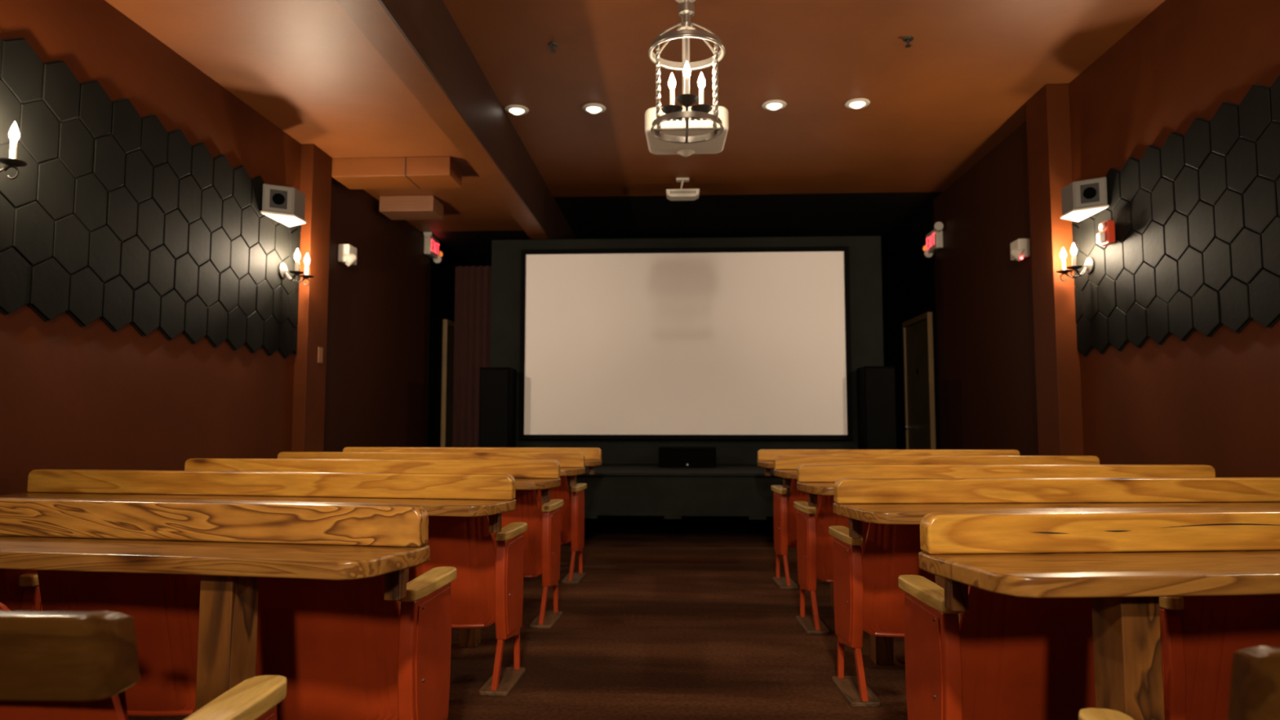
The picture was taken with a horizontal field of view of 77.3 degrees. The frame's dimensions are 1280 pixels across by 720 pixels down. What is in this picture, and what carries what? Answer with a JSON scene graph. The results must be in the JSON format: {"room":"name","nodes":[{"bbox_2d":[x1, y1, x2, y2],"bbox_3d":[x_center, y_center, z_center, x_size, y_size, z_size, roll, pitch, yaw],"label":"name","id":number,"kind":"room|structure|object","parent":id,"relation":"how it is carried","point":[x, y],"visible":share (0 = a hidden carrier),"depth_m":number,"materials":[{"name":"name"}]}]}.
{"room":"movie theater","nodes":[
{"label":"movie theater","id":0,"kind":"room"},
{"bbox_2d":[0,0,430,495],"bbox_3d":[-2.533,-0.160,3.749,0.200,2.940,13.600,0,-4,3],"label":"wall","id":1,"kind":"structure","parent":0,"point":[92,396],"depth_m":4.29,"materials":[{"name":"paint"}]},
{"bbox_2d":[0,37,301,358],"bbox_3d":[-2.532,-0.852,1.491,0.022,1.112,7.998,0,-4,3],"label":"wall panel","id":2,"kind":"object","parent":1,"relation":"attached to","point":[113,215],"visible":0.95,"depth_m":3.76,"materials":[{"name":"grey tile"}]},
{"bbox_2d":[0,121,27,179],"bbox_3d":[-2.360,-0.779,2.890,0.173,0.220,0.226,0,-4,3],"label":"wall sconce","id":3,"kind":"object","parent":2,"relation":"attached to","point":[11,162],"visible":1,"depth_m":2.95,"materials":[{"name":"metal"}]},
{"bbox_2d":[8,140,17,159],"bbox_3d":[-2.315,-0.769,2.955,0.022,0.081,0.022,0,-4,3],"label":"candle","id":4,"kind":"object","parent":3,"relation":"on","point":[13,144],"depth_m":2.95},
{"bbox_2d":[260,183,306,226],"bbox_3d":[-2.259,-0.993,5.144,0.163,0.190,0.370,0,-4,3],"label":"speaker","id":5,"kind":"object","parent":2,"relation":"attached to","point":[285,205],"visible":1,"depth_m":5.04},
{"bbox_2d":[269,188,287,208],"bbox_3d":[-2.265,-1.008,5.013,0.100,0.116,0.003,2,-5,-30],"label":"grille","id":6,"kind":"object","parent":5,"relation":"attached to","point":[277,197],"depth_m":5.01,"materials":[{"name":"grey metal"}]},
{"bbox_2d":[278,248,313,285],"bbox_3d":[-2.251,-0.604,5.229,0.173,0.220,0.226,0,-4,3],"label":"wall sconce","id":7,"kind":"object","parent":2,"relation":"attached to","point":[283,270],"visible":1,"depth_m":5.21,"materials":[{"name":"metal"}]},
{"bbox_2d":[294,260,298,271],"bbox_3d":[-2.212,-0.603,5.159,0.022,0.081,0.022,0,-4,3],"label":"candle","id":8,"kind":"object","parent":7,"relation":"on","point":[296,268],"depth_m":5.15,"materials":[{"name":"white wax"}]},
{"bbox_2d":[304,264,308,275],"bbox_3d":[-2.206,-0.593,5.295,0.022,0.081,0.022,0,-4,3],"label":"candle","id":9,"kind":"object","parent":7,"relation":"on","point":[306,272],"depth_m":5.29,"materials":[{"name":"white wax"}]},
{"bbox_2d":[291,143,332,452],"bbox_3d":[-2.299,-0.022,5.585,0.090,2.940,0.300,0,-4,3],"label":"pillar","id":10,"kind":"structure","parent":1,"relation":"attached to","point":[315,182],"depth_m":5.53,"materials":[{"name":"paint"}]},
{"bbox_2d":[317,346,323,363],"bbox_3d":[-2.248,-0.034,5.628,0.006,0.110,0.070,0,-4,3],"label":"switch plate","id":11,"kind":"object","parent":1,"relation":"attached to","point":[320,353],"visible":1,"depth_m":5.62,"materials":[{"name":"white plastic"}]},
{"bbox_2d":[337,244,356,266],"bbox_3d":[-2.253,-0.803,6.202,0.128,0.170,0.183,0,-4,3],"label":"emergency light","id":12,"kind":"object","parent":1,"relation":"attached to","point":[347,253],"visible":1,"depth_m":6.14,"materials":[{"name":"white plastic"}]},
{"bbox_2d":[423,231,442,263],"bbox_3d":[-2.161,-1.177,8.377,0.105,0.290,0.467,0,-4,3],"label":"exit sign","id":13,"kind":"object","parent":1,"relation":"attached to","point":[431,245],"visible":0.98,"depth_m":8.28,"materials":[{"name":"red plastic"}]},
{"bbox_2d":[426,244,468,447],"bbox_3d":[-2.152,0.265,9.421,0.012,2.940,2.200,0,-4,3],"label":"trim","id":14,"kind":"structure","parent":1,"relation":"attached to","point":[442,274],"depth_m":8.64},
{"bbox_2d":[440,319,454,447],"bbox_3d":[-2.108,0.650,9.200,0.095,2.140,0.900,0,-4,3],"label":"door","id":15,"kind":"structure","parent":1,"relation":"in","point":[448,326],"depth_m":8.87,"materials":[{"name":"wood"}]},
{"bbox_2d":[104,0,530,266],"bbox_3d":[-1.954,-1.872,3.849,1.360,0.490,13.600,0,-4,3],"label":"ceiling","id":16,"kind":"structure","parent":0,"point":[306,67],"depth_m":4.58,"materials":[{"name":"paint"}]},
{"bbox_2d":[331,156,462,189],"bbox_3d":[-1.807,-1.395,5.983,0.875,0.141,0.329,0,-4,3],"label":"duct","id":17,"kind":"object","parent":16,"relation":"attached to","point":[403,172],"visible":1,"depth_m":5.84,"materials":[{"name":"paint"}]},
{"bbox_2d":[379,195,443,220],"bbox_3d":[-1.987,-1.325,6.970,0.470,0.134,0.306,0,-4,3],"label":"duct","id":18,"kind":"object","parent":16,"relation":"in","point":[394,207],"visible":1,"depth_m":6.83,"materials":[{"name":"paint"}]},
{"bbox_2d":[336,0,548,239],"bbox_3d":[-1.186,-1.810,3.808,0.178,0.620,13.600,0,-4,3],"label":"trim","id":19,"kind":"structure","parent":16,"relation":"attached to","point":[370,16],"depth_m":4.42,"materials":[{"name":"paint"}]},
{"bbox_2d":[377,0,577,239],"bbox_3d":[-1.091,-1.736,3.797,0.012,0.469,13.600,0,-4,3],"label":"ceiling beam","id":20,"kind":"structure","parent":19,"relation":"attached to","point":[428,26],"depth_m":4.95,"materials":[{"name":"brown paint"}]},
{"bbox_2d":[128,533,907,719],"bbox_3d":[0.179,1.356,3.504,5.630,0.120,13.600,0,-4,3],"label":"floor","id":21,"kind":"structure","parent":0,"point":[656,626],"depth_m":3.63,"materials":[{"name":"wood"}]},
{"bbox_2d":[0,602,9,610],"bbox_3d":[-1.361,0.734,1.387,0.534,0.803,0.435,0,-4,5],"label":"seat","id":22,"kind":"object","parent":21,"relation":"on","point":[2,607],"visible":0.02,"depth_m":1.53,"materials":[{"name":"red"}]},
{"bbox_2d":[0,568,43,611],"bbox_3d":[-1.900,0.808,2.367,0.548,0.803,0.571,0,-4,5],"label":"seat","id":23,"kind":"object","parent":21,"relation":"on","point":[20,590],"visible":0.13,"depth_m":2.20,"materials":[{"name":"brown wood"}]},
{"bbox_2d":[36,569,200,716],"bbox_3d":[-1.353,0.801,2.277,0.548,0.803,0.571,0,-4,5],"label":"seat","id":24,"kind":"object","parent":21,"relation":"on","point":[164,608],"visible":0.32,"depth_m":2.12,"materials":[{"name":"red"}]},
{"bbox_2d":[0,610,287,719],"bbox_3d":[-0.845,0.719,1.183,0.544,0.803,0.596,0,-4,2],"label":"seat","id":25,"kind":"object","parent":21,"relation":"on","point":[55,665],"visible":1,"depth_m":0.94,"materials":[{"name":"brown wood"}]},
{"bbox_2d":[118,690,128,719],"bbox_3d":[-0.871,0.619,1.060,0.410,0.385,0.130,0,-4,2],"label":"seat leg","id":26,"kind":"object","parent":25,"relation":"on","point":[122,709],"depth_m":1.04,"materials":[{"name":"red plastic"}]},
{"bbox_2d":[0,497,430,711],"bbox_3d":[-1.445,0.745,1.788,1.950,0.842,0.240,-1,-4,9],"label":"table","id":27,"kind":"object","parent":21,"relation":"on","point":[231,545],"visible":1,"depth_m":1.73,"materials":[{"name":"brown wood"}]},
{"bbox_2d":[0,497,428,546],"bbox_3d":[-1.431,0.374,1.904,1.949,0.086,0.048,-1,-4,9],"label":"backsplash","id":28,"kind":"structure","parent":27,"relation":"on","point":[304,523],"depth_m":1.80,"materials":[{"name":"brown wood"}]},
{"bbox_2d":[0,469,516,609],"bbox_3d":[-1.404,0.823,2.818,1.930,0.840,0.240,-1,-4,9],"label":"table","id":29,"kind":"object","parent":21,"relation":"on","point":[443,495],"visible":0.59,"depth_m":2.87,"materials":[{"name":"brown wood"}]},
{"bbox_2d":[26,469,515,500],"bbox_3d":[-1.391,0.454,2.934,1.929,0.086,0.048,-1,-4,9],"label":"backsplash","id":30,"kind":"structure","parent":29,"relation":"on","point":[309,484],"depth_m":2.90,"materials":[{"name":"orange wood"}]},
{"bbox_2d":[255,566,456,719],"bbox_3d":[-0.798,0.794,2.183,0.544,0.803,0.596,0,-4,5],"label":"seat","id":31,"kind":"object","parent":21,"relation":"on","point":[344,651],"visible":0.66,"depth_m":2.04,"materials":[{"name":"red fabric"}]},
{"bbox_2d":[184,457,560,647],"bbox_3d":[-1.320,0.894,3.764,1.870,0.840,0.240,0,-4,5],"label":"table","id":32,"kind":"object","parent":21,"relation":"on","point":[544,475],"visible":0.39,"depth_m":3.83,"materials":[{"name":"brown wood"}]},
{"bbox_2d":[184,457,559,478],"bbox_3d":[-1.313,0.525,3.881,1.869,0.086,0.048,0,-4,5],"label":"backsplash","id":33,"kind":"structure","parent":32,"relation":"on","point":[518,468],"depth_m":3.85,"materials":[{"name":"orange wood"}]},
{"bbox_2d":[277,451,585,486],"bbox_3d":[-1.272,0.966,4.691,1.880,0.836,0.240,0,-4,4],"label":"table","id":34,"kind":"object","parent":21,"relation":"on","point":[571,464],"visible":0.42,"depth_m":4.77,"materials":[{"name":"brown wood"}]},
{"bbox_2d":[277,451,585,467],"bbox_3d":[-1.265,0.598,4.808,1.879,0.085,0.048,0,-4,4],"label":"backsplash","id":35,"kind":"structure","parent":34,"relation":"on","point":[566,460],"depth_m":4.78,"materials":[{"name":"orange wood"}]},
{"bbox_2d":[408,515,527,696],"bbox_3d":[-0.737,0.869,3.188,0.544,0.803,0.596,0,-4,5],"label":"seat","id":36,"kind":"object","parent":21,"relation":"on","point":[487,588],"visible":0.54,"depth_m":3.04,"materials":[{"name":"brown wood"}]},
{"bbox_2d":[452,265,491,447],"bbox_3d":[-1.681,0.336,8.094,0.420,2.600,0.060,0,-4,3],"label":"drape","id":37,"kind":"object","parent":21,"relation":"on","point":[473,285],"visible":0.57,"depth_m":8.12,"materials":[{"name":"red fabric"}]},
{"bbox_2d":[342,447,601,474],"bbox_3d":[-1.242,1.046,5.718,1.920,0.830,0.240,0,-4,5],"label":"table","id":38,"kind":"object","parent":21,"relation":"on","point":[593,456],"visible":0.34,"depth_m":5.79,"materials":[{"name":"brown wood"}]},
{"bbox_2d":[342,447,601,459],"bbox_3d":[-1.235,0.681,5.834,1.919,0.085,0.048,0,-4,5],"label":"backsplash","id":39,"kind":"structure","parent":38,"relation":"on","point":[589,453],"depth_m":5.80,"materials":[{"name":"orange wood"}]},
{"bbox_2d":[491,489,563,628],"bbox_3d":[-0.680,0.942,4.154,0.544,0.803,0.596,0,-4,5],"label":"seat","id":40,"kind":"object","parent":21,"relation":"on","point":[542,538],"visible":0.28,"depth_m":4.01,"materials":[{"name":"brown wood"}]},
{"bbox_2d":[537,475,586,584],"bbox_3d":[-0.628,1.022,5.229,0.544,0.803,0.596,0,-4,5],"label":"seat","id":41,"kind":"object","parent":21,"relation":"on","point":[572,510],"visible":0.2,"depth_m":5.08,"materials":[{"name":"brown wood"}]},
{"bbox_2d":[567,464,791,534],"bbox_3d":[0.370,1.257,7.066,3.950,0.610,1.500,0,-4,3],"label":"stage platform","id":42,"kind":"object","parent":21,"relation":"on","point":[620,499],"visible":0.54,"depth_m":6.37,"materials":[{"name":"paint"}]},
{"bbox_2d":[479,367,515,447],"bbox_3d":[-1.320,0.525,7.418,0.275,0.898,0.312,0,-4,3],"label":"speaker","id":43,"kind":"object","parent":42,"relation":"on","point":[497,397],"visible":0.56,"depth_m":7.27,"materials":[{"name":"black fabric"}]},
{"bbox_2d":[489,235,884,464],"bbox_3d":[0.432,-0.084,7.766,3.745,2.170,0.300,0,-4,3],"label":"surround","id":44,"kind":"object","parent":42,"relation":"on","point":[864,251],"visible":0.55,"depth_m":7.61,"materials":[{"name":"grey paint"}]},
{"bbox_2d":[519,246,853,439],"bbox_3d":[0.415,-0.159,7.582,3.120,1.818,0.060,0,-4,3],"label":"projection screen","id":45,"kind":"object","parent":44,"relation":"attached to","point":[695,343],"visible":1,"depth_m":7.57,"materials":[{"name":"fabric"}]},
{"bbox_2d":[658,446,715,467],"bbox_3d":[0.427,0.875,7.231,0.510,0.173,0.284,0,-4,3],"label":"speaker","id":46,"kind":"object","parent":42,"relation":"on","point":[668,456],"visible":1,"depth_m":7.09},
{"bbox_2d":[857,365,897,449],"bbox_3d":[2.146,0.513,7.251,0.275,0.898,0.312,0,-4,3],"label":"speaker","id":47,"kind":"object","parent":42,"relation":"on","point":[876,385],"visible":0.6,"depth_m":7.11,"materials":[{"name":"black fabric"}]},
{"bbox_2d":[770,479,820,589],"bbox_3d":[1.112,1.009,5.056,0.544,0.803,0.596,0,-4,0],"label":"seat","id":48,"kind":"object","parent":21,"relation":"on","point":[784,512],"visible":0.23,"depth_m":4.93,"materials":[{"name":"brown wood"}]},
{"bbox_2d":[793,495,867,634],"bbox_3d":[1.063,0.932,4.030,0.544,0.803,0.596,0,-4,0],"label":"seat","id":49,"kind":"object","parent":21,"relation":"on","point":[815,544],"visible":0.32,"depth_m":3.90,"materials":[{"name":"brown wood"}]},
{"bbox_2d":[828,522,935,706],"bbox_3d":[1.015,0.859,3.054,0.544,0.803,0.596,0,-4,0],"label":"seat","id":50,"kind":"object","parent":21,"relation":"on","point":[868,597],"visible":0.39,"depth_m":2.92,"materials":[{"name":"brown wood"}]},
{"bbox_2d":[757,448,1020,475],"bbox_3d":[1.719,1.027,5.428,1.800,0.824,0.296,0,-4,2],"label":"table","id":51,"kind":"object","parent":21,"relation":"on","point":[766,457],"visible":0.33,"depth_m":5.55,"materials":[{"name":"brown wood"}]},
{"bbox_2d":[757,448,1020,461],"bbox_3d":[1.724,0.664,5.572,1.799,0.079,0.048,0,-4,2],"label":"backsplash","id":52,"kind":"structure","parent":51,"relation":"on","point":[763,455],"depth_m":5.55,"materials":[{"name":"orange wood"}]},
{"bbox_2d":[773,455,1099,608],"bbox_3d":[1.698,0.954,4.460,1.850,0.825,0.294,0,-4,1],"label":"table","id":53,"kind":"object","parent":21,"relation":"on","point":[785,467],"visible":0.41,"depth_m":4.58,"materials":[{"name":"brown wood"}]},
{"bbox_2d":[773,455,1099,469],"bbox_3d":[1.701,0.590,4.604,1.849,0.079,0.048,0,-4,1],"label":"backsplash","id":54,"kind":"structure","parent":53,"relation":"on","point":[780,462],"depth_m":4.58,"materials":[{"name":"orange wood"}]},
{"bbox_2d":[897,574,1095,719],"bbox_3d":[0.964,0.783,2.038,0.544,0.803,0.596,0,-4,0],"label":"seat","id":55,"kind":"object","parent":21,"relation":"on","point":[1006,657],"visible":0.55,"depth_m":1.90,"materials":[{"name":"red fabric"}]},
{"bbox_2d":[796,464,1215,665],"bbox_3d":[1.637,0.877,3.465,1.850,0.829,0.295,0,-4,2],"label":"table","id":56,"kind":"object","parent":21,"relation":"on","point":[815,480],"visible":0.43,"depth_m":3.59,"materials":[{"name":"brown wood"}]},
{"bbox_2d":[796,464,1215,482],"bbox_3d":[1.640,0.512,3.609,1.849,0.079,0.048,0,-4,2],"label":"backsplash","id":57,"kind":"structure","parent":56,"relation":"on","point":[805,473],"depth_m":3.59,"materials":[{"name":"orange wood"}]},
{"bbox_2d":[832,477,1279,622],"bbox_3d":[1.652,0.807,2.558,2.000,0.834,0.295,0,-4,-2],"label":"table","id":58,"kind":"object","parent":21,"relation":"on","point":[888,501],"visible":0.61,"depth_m":2.66,"materials":[{"name":"brown wood"}]},
{"bbox_2d":[833,477,1279,503],"bbox_3d":[1.648,0.439,2.702,1.999,0.080,0.048,0,-4,-2],"label":"backsplash","id":59,"kind":"structure","parent":58,"relation":"on","point":[1064,490],"depth_m":2.67,"materials":[{"name":"orange wood"}]},
{"bbox_2d":[918,510,1279,719],"bbox_3d":[1.591,0.732,1.582,2.000,0.836,0.295,0,-4,-4],"label":"table","id":60,"kind":"object","parent":21,"relation":"on","point":[1123,561],"visible":1,"depth_m":1.55,"materials":[{"name":"brown wood"}]},
{"bbox_2d":[920,510,1279,554],"bbox_3d":[1.584,0.364,1.726,1.999,0.080,0.048,0,-4,-4],"label":"backsplash","id":61,"kind":"structure","parent":60,"relation":"on","point":[999,532],"depth_m":1.66,"materials":[{"name":"orange wood"}]},
{"bbox_2d":[1078,646,1279,719],"bbox_3d":[0.879,0.705,0.990,0.544,0.803,0.596,-1,-4,9],"label":"seat","id":62,"kind":"object","parent":21,"relation":"on","point":[1255,686],"visible":1,"depth_m":0.81,"materials":[{"name":"brown wood"}]},
{"bbox_2d":[1159,594,1279,719],"bbox_3d":[1.526,0.786,2.081,0.548,0.803,0.571,0,-4,0],"label":"seat","id":63,"kind":"object","parent":21,"relation":"on","point":[1201,635],"visible":0.41,"depth_m":1.93,"materials":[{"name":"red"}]},
{"bbox_2d":[442,0,1164,244],"bbox_3d":[0.947,-2.052,3.722,4.092,0.150,13.600,0,-4,3],"label":"ceiling","id":64,"kind":"structure","parent":0,"point":[815,165],"depth_m":5.50,"materials":[{"name":"paint"}]},
{"bbox_2d":[504,104,528,115],"bbox_3d":[-0.893,-1.802,5.801,0.176,0.037,0.176,0,-4,3],"label":"recessed light","id":65,"kind":"object","parent":64,"relation":"in","point":[515,109],"visible":1,"depth_m":5.77,"materials":[{"name":"white plastic"}]},
{"bbox_2d":[547,42,558,53],"bbox_3d":[-0.521,-1.872,4.804,0.064,0.045,0.064,0,-4,3],"label":"sprinkler","id":66,"kind":"object","parent":64,"relation":"attached to","point":[553,45],"visible":1,"depth_m":4.80,"materials":[{"name":"metal"}]},
{"bbox_2d":[582,102,606,113],"bbox_3d":[-0.332,-1.804,5.774,0.176,0.037,0.176,0,-4,3],"label":"recessed light","id":67,"kind":"object","parent":64,"relation":"in","point":[592,108],"visible":1,"depth_m":5.74,"materials":[{"name":"white"}]},
{"bbox_2d":[666,177,699,200],"bbox_3d":[0.399,-1.600,7.464,0.309,0.191,0.152,0,-4,3],"label":"projector","id":68,"kind":"object","parent":64,"relation":"hanging from","point":[679,194],"visible":1,"depth_m":7.39,"materials":[{"name":"white plastic"}]},
{"bbox_2d":[670,191,695,193],"bbox_3d":[0.396,-1.550,7.385,0.232,0.025,0.002,0,-4,3],"label":"grille","id":69,"kind":"object","parent":68,"relation":"attached to","point":[671,192],"depth_m":7.39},
{"bbox_2d":[648,0,725,143],"bbox_3d":[0.207,-1.498,3.566,0.344,0.978,0.344,0,-4,3],"label":"lantern chandelier","id":70,"kind":"object","parent":64,"relation":"hanging from","point":[686,29],"visible":1,"depth_m":3.54,"materials":[{"name":"silver metal"}]},
{"bbox_2d":[669,88,674,104],"bbox_3d":[0.144,-1.166,3.582,0.022,0.097,0.022,0,-4,3],"label":"candle","id":71,"kind":"object","parent":70,"relation":"on","point":[672,90],"depth_m":3.57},
{"bbox_2d":[684,77,689,93],"bbox_3d":[0.204,-1.175,3.466,0.022,0.097,0.022,0,-4,3],"label":"candle","id":72,"kind":"object","parent":70,"relation":"on","point":[686,80],"depth_m":3.46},
{"bbox_2d":[698,87,703,104],"bbox_3d":[0.275,-1.166,3.576,0.022,0.097,0.022,0,-4,3],"label":"candle","id":73,"kind":"object","parent":70,"relation":"on","point":[701,89],"depth_m":3.57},
{"bbox_2d":[644,0,728,157],"bbox_3d":[0.244,-1.522,4.233,0.424,0.827,0.432,0,-4,3],"label":"ceiling projector","id":74,"kind":"object","parent":64,"relation":"hanging from","point":[716,145],"visible":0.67,"depth_m":4.11,"materials":[{"name":"plastic"}]},
{"bbox_2d":[666,117,706,120],"bbox_3d":[0.232,-1.215,3.995,0.198,0.040,0.002,0,-4,3],"label":"grille","id":75,"kind":"object","parent":74,"relation":"attached to","point":[683,118],"depth_m":3.99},
{"bbox_2d":[761,99,786,110],"bbox_3d":[0.959,-1.808,5.712,0.176,0.037,0.176,0,-4,3],"label":"recessed light","id":76,"kind":"object","parent":64,"relation":"in","point":[773,104],"visible":1,"depth_m":5.68,"materials":[{"name":"white"}]},
{"bbox_2d":[844,97,870,108],"bbox_3d":[1.545,-1.810,5.683,0.176,0.037,0.176,0,-4,3],"label":"recessed light","id":77,"kind":"object","parent":64,"relation":"in","point":[857,103],"visible":1,"depth_m":5.65,"materials":[{"name":"white"}]},
{"bbox_2d":[902,35,913,47],"bbox_3d":[1.586,-1.878,4.732,0.064,0.045,0.064,0,-4,3],"label":"sprinkler","id":78,"kind":"object","parent":64,"relation":"attached to","point":[907,39],"visible":1,"depth_m":4.73,"materials":[{"name":"metal"}]},
{"bbox_2d":[933,0,1279,477],"bbox_3d":[2.891,-0.349,3.500,0.200,3.280,13.600,0,-4,3],"label":"wall","id":79,"kind":"structure","parent":0,"point":[1214,401],"depth_m":4.69,"materials":[{"name":"paint"}]},
{"bbox_2d":[881,200,940,449],"bbox_3d":[3.060,0.077,9.183,0.012,3.280,2.200,0,-4,3],"label":"wall","id":80,"kind":"structure","parent":79,"relation":"attached to","point":[908,276],"depth_m":9.22,"materials":[{"name":"black paint"}]},
{"bbox_2d":[902,311,936,449],"bbox_3d":[2.981,0.606,8.610,0.095,2.140,0.930,0,-4,3],"label":"door","id":81,"kind":"structure","parent":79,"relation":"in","point":[917,331],"depth_m":8.59,"materials":[{"name":"wood"}]},
{"bbox_2d":[923,222,943,257],"bbox_3d":[2.956,-1.199,8.080,0.105,0.290,0.467,0,-4,3],"label":"exit sign","id":82,"kind":"object","parent":79,"relation":"attached to","point":[934,238],"visible":1,"depth_m":7.97,"materials":[{"name":"white plastic"}]},
{"bbox_2d":[1010,238,1031,261],"bbox_3d":[2.846,-0.817,6.016,0.128,0.170,0.183,0,-4,3],"label":"emergency light","id":83,"kind":"object","parent":79,"relation":"attached to","point":[1020,247],"visible":1,"depth_m":5.95,"materials":[{"name":"white plastic"}]},
{"bbox_2d":[1026,83,1084,455],"bbox_3d":[2.808,-0.207,5.401,0.150,3.280,0.320,0,-4,3],"label":"pillar","id":84,"kind":"structure","parent":79,"relation":"attached to","point":[1057,355],"depth_m":5.33,"materials":[{"name":"paint"}]},
{"bbox_2d":[1071,74,1279,356],"bbox_3d":[2.669,-0.869,1.260,0.022,1.112,8.038,0,-4,3],"label":"wall panel","id":85,"kind":"object","parent":79,"relation":"attached to","point":[1197,218],"visible":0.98,"depth_m":4.06,"materials":[{"name":"grey tile"}]},
{"bbox_2d":[1056,243,1093,281],"bbox_3d":[2.752,-0.617,5.053,0.173,0.220,0.226,0,-4,3],"label":"wall sconce","id":86,"kind":"object","parent":85,"relation":"attached to","point":[1089,263],"visible":1,"depth_m":5.03,"materials":[{"name":"metal"}]},
{"bbox_2d":[1061,258,1066,270],"bbox_3d":[2.714,-0.606,5.123,0.022,0.081,0.022,0,-4,3],"label":"candle","id":87,"kind":"object","parent":86,"relation":"on","point":[1064,267],"depth_m":5.11,"materials":[{"name":"white wax"}]},
{"bbox_2d":[1071,254,1076,266],"bbox_3d":[2.707,-0.616,4.987,0.022,0.081,0.022,0,-4,3],"label":"candle","id":88,"kind":"object","parent":86,"relation":"on","point":[1073,256],"depth_m":4.98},
{"bbox_2d":[1060,177,1109,222],"bbox_3d":[2.751,-1.003,5.012,0.163,0.190,0.370,0,-4,3],"label":"speaker","id":89,"kind":"object","parent":85,"relation":"attached to","point":[1081,199],"visible":1,"depth_m":4.91},
{"bbox_2d":[1080,182,1099,204],"bbox_3d":[2.745,-1.018,4.882,0.100,0.116,0.003,-3,-5,35],"label":"grille","id":90,"kind":"object","parent":89,"relation":"attached to","point":[1089,192],"depth_m":4.88,"materials":[{"name":"grey metal"}]},
{"bbox_2d":[1096,220,1115,245],"bbox_3d":[2.782,-0.759,4.791,0.075,0.136,0.100,0,-4,3],"label":"fire alarm","id":91,"kind":"object","parent":85,"relation":"attached to","point":[1106,235],"visible":1,"depth_m":4.76,"materials":[{"name":"red plastic"}]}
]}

